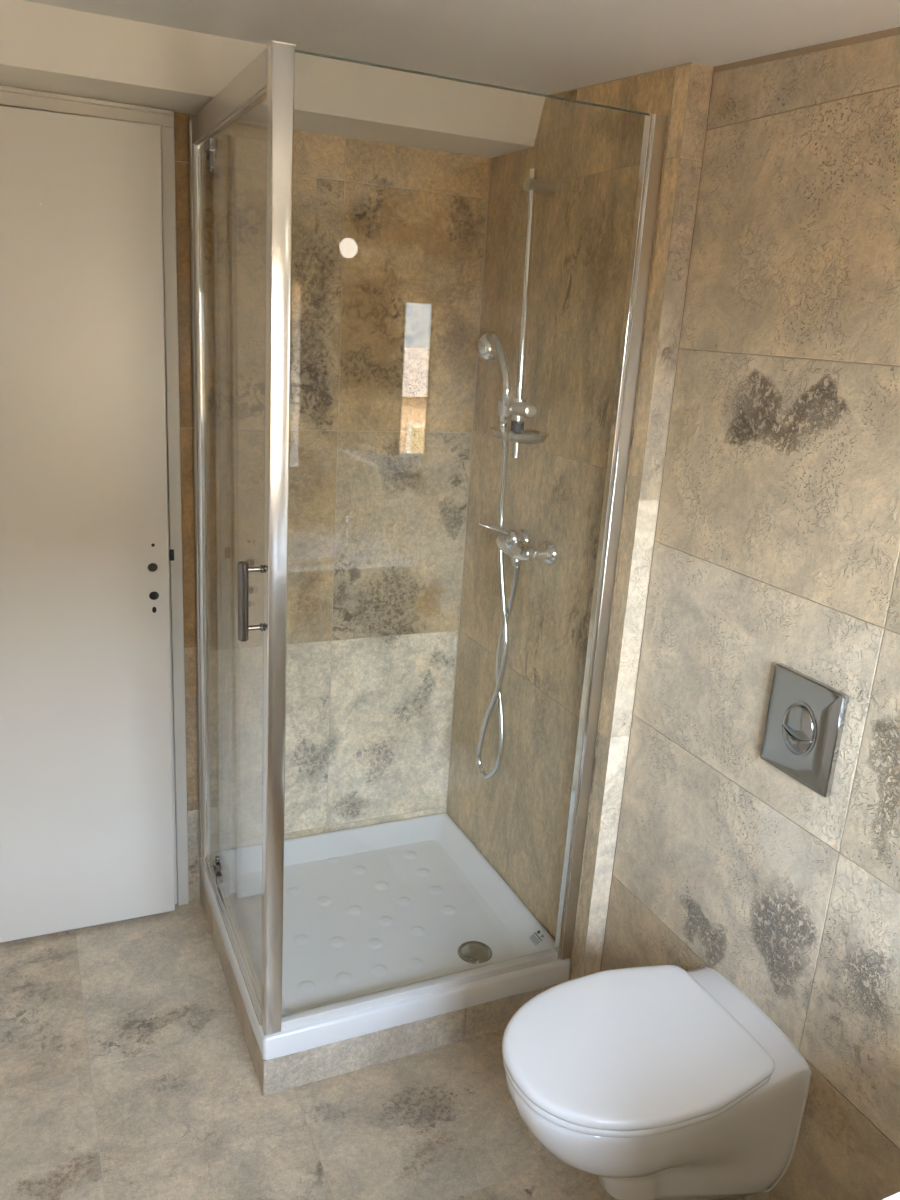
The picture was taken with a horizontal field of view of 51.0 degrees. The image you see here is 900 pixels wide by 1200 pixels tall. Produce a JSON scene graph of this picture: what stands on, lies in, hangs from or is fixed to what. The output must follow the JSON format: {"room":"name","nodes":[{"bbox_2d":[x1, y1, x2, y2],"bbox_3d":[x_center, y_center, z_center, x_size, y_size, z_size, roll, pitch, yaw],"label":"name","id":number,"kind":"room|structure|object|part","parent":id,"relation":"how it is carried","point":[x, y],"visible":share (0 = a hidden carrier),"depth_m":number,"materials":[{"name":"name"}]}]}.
{"room":"bathroom","nodes":[
{"label":"bathroom","id":0,"kind":"room"},
{"bbox_2d":[0,105,490,903],"bbox_3d":[-0.808,-0.273,2.534,2.300,2.400,0.200,-4,18,-24],"label":"wall","id":1,"kind":"structure","parent":0,"point":[389,240],"depth_m":2.63,"materials":[{"name":"tile"}]},
{"bbox_2d":[0,106,174,942],"bbox_3d":[-1.076,-0.075,2.319,0.751,2.084,0.039,-4,18,-24],"label":"door","id":2,"kind":"structure","parent":1,"relation":"in","point":[87,820],"depth_m":2.34,"materials":[{"name":"paint"}]},
{"bbox_2d":[0,85,188,905],"bbox_3d":[-1.086,-0.094,2.333,0.826,2.135,0.030,-4,18,-24],"label":"trim","id":3,"kind":"structure","parent":1,"relation":"attached to","point":[9,96],"depth_m":2.37,"materials":[{"name":"paint"}]},
{"bbox_2d":[0,0,544,157],"bbox_3d":[-0.675,-1.171,2.037,1.866,0.146,0.306,-4,18,-24],"label":"beam","id":4,"kind":"structure","parent":1,"relation":"attached to","point":[46,48],"depth_m":2.06,"materials":[{"name":"white paint"}]},
{"bbox_2d":[0,899,741,1199],"bbox_3d":[-0.231,1.407,1.566,2.350,0.200,3.300,-4,18,-24],"label":"floor","id":5,"kind":"structure","parent":0,"point":[127,1071],"depth_m":2.10,"materials":[{"name":"tile"}]},
{"bbox_2d":[883,1192,899,1199],"bbox_3d":[0.735,1.128,0.825,0.668,0.871,0.771,-4,18,-24],"label":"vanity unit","id":6,"kind":"object","parent":5,"relation":"on","point":[896,1196],"visible":1,"depth_m":0.97,"materials":[{"name":"white metal"}]},
{"bbox_2d":[22,0,899,94],"bbox_3d":[-0.084,-0.874,0.894,2.350,0.436,3.300,-4,18,-24],"label":"ceiling","id":7,"kind":"structure","parent":0,"point":[547,47],"depth_m":1.71,"materials":[{"name":"paint"}]},
{"bbox_2d":[447,27,899,1199],"bbox_3d":[0.783,0.099,1.618,0.299,2.400,3.300,-4,18,-24],"label":"wall","id":8,"kind":"structure","parent":0,"point":[760,530],"depth_m":1.87,"materials":[{"name":"tile"}]},
{"bbox_2d":[200,873,569,1095],"bbox_3d":[-0.219,0.939,2.628,0.800,0.098,0.801,-4,18,-24],"label":"shower base","id":9,"kind":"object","parent":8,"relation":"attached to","point":[301,1068],"depth_m":2.25,"materials":[{"name":"tile"}]},
{"bbox_2d":[200,813,570,1059],"bbox_3d":[-0.214,0.864,2.605,0.798,0.058,0.800,-4,18,-24],"label":"shower tray","id":10,"kind":"object","parent":9,"relation":"on","point":[368,910],"visible":0.91,"depth_m":2.56,"materials":[{"name":"white ceramic"}]},
{"bbox_2d":[188,40,667,1035],"bbox_3d":[-0.173,-0.107,2.316,0.847,1.970,0.795,-4,18,-24],"label":"shower enclosure","id":11,"kind":"object","parent":10,"relation":"on","point":[270,76],"visible":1,"depth_m":2.00,"materials":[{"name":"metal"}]},
{"bbox_3d":[-0.446,-0.995,1.903,0.025,0.063,0.729,-4,18,-24],"label":"rail","id":12,"kind":"part","parent":11,"relation":"part of","materials":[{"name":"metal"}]},
{"bbox_3d":[-0.563,0.846,2.444,0.031,0.024,0.727,-4,18,-24],"label":"threshold rail","id":13,"kind":"part","parent":11,"relation":"part of","materials":[{"name":"metal"}]},
{"bbox_3d":[-0.381,0.002,1.842,0.067,0.158,0.021,-4,18,-24],"label":"door handle","id":14,"kind":"part","parent":11,"relation":"part of","materials":[{"name":"silver metal"}]},
{"bbox_3d":[-0.342,0.022,1.843,0.039,1.967,0.038,-4,18,-24],"label":"corner post","id":15,"kind":"part","parent":11,"relation":"part of","materials":[{"name":"metal"}]},
{"bbox_2d":[529,931,543,944],"bbox_3d":[0.227,0.904,2.513,0.039,0.026,0.037,-4,18,-24],"label":"print","id":16,"kind":"object","parent":10,"relation":"on","point":[535,937],"depth_m":2.51},
{"bbox_2d":[478,522,556,566],"bbox_3d":[0.148,-0.144,2.416,0.172,0.116,0.210,-4,18,-24],"label":"shower mixer","id":17,"kind":"object","parent":8,"relation":"attached to","point":[514,542],"visible":1,"depth_m":2.38,"materials":[{"name":"silver metal"}]},
{"bbox_3d":[0.118,-0.177,2.388,0.098,0.040,0.034,-3,18,-21],"label":"lever","id":18,"kind":"part","parent":17,"relation":"part of","materials":[{"name":"silver metal"}]},
{"bbox_2d":[477,427,519,779],"bbox_3d":[0.128,0.042,2.539,0.078,1.008,0.161,-4,18,-24],"label":"shower hose","id":19,"kind":"object","parent":17,"relation":"attached to","point":[503,642],"visible":0.97,"depth_m":2.53,"materials":[{"name":"metal"}]},
{"bbox_2d":[491,169,557,457],"bbox_3d":[0.193,-0.681,2.284,0.132,0.680,0.178,-4,18,-24],"label":"slide rail","id":20,"kind":"object","parent":8,"relation":"attached to","point":[517,407],"visible":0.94,"depth_m":2.31,"materials":[{"name":"silver metal"}]},
{"bbox_2d":[475,331,511,429],"bbox_3d":[0.117,-0.558,2.390,0.074,0.237,0.152,-4,18,-24],"label":"shower head","id":21,"kind":"object","parent":20,"relation":"hanging from","point":[489,345],"visible":1,"depth_m":2.35,"materials":[{"name":"silver metal"}]},
{"bbox_3d":[0.172,-0.412,2.361,0.124,0.023,0.176,-4,18,-24],"label":"soap dish","id":22,"kind":"part","parent":20,"relation":"part of","materials":[{"name":"clear plastic"}]},
{"bbox_2d":[502,965,811,1199],"bbox_3d":[0.349,0.994,1.818,0.548,0.394,0.368,-4,18,-24],"label":"toilet","id":23,"kind":"object","parent":8,"relation":"attached to","point":[657,1082],"visible":1,"depth_m":1.72,"materials":[{"name":"white ceramic"}]},
{"bbox_3d":[0.325,0.843,1.758,0.468,0.016,0.362,-4,18,-24],"label":"seat","id":24,"kind":"part","parent":23,"relation":"part of","materials":[{"name":"white plastic"}]},
{"bbox_3d":[0.327,0.820,1.751,0.474,0.026,0.368,-4,18,-24],"label":"lid","id":25,"kind":"part","parent":23,"relation":"part of","materials":[{"name":"white plastic"}]},
{"bbox_2d":[760,663,848,797],"bbox_3d":[0.633,0.233,1.706,0.022,0.194,0.167,-4,18,-24],"label":"flush plate","id":26,"kind":"object","parent":8,"relation":"attached to","point":[805,719],"visible":1,"depth_m":1.69,"materials":[{"name":"silver metal"}]}
]}

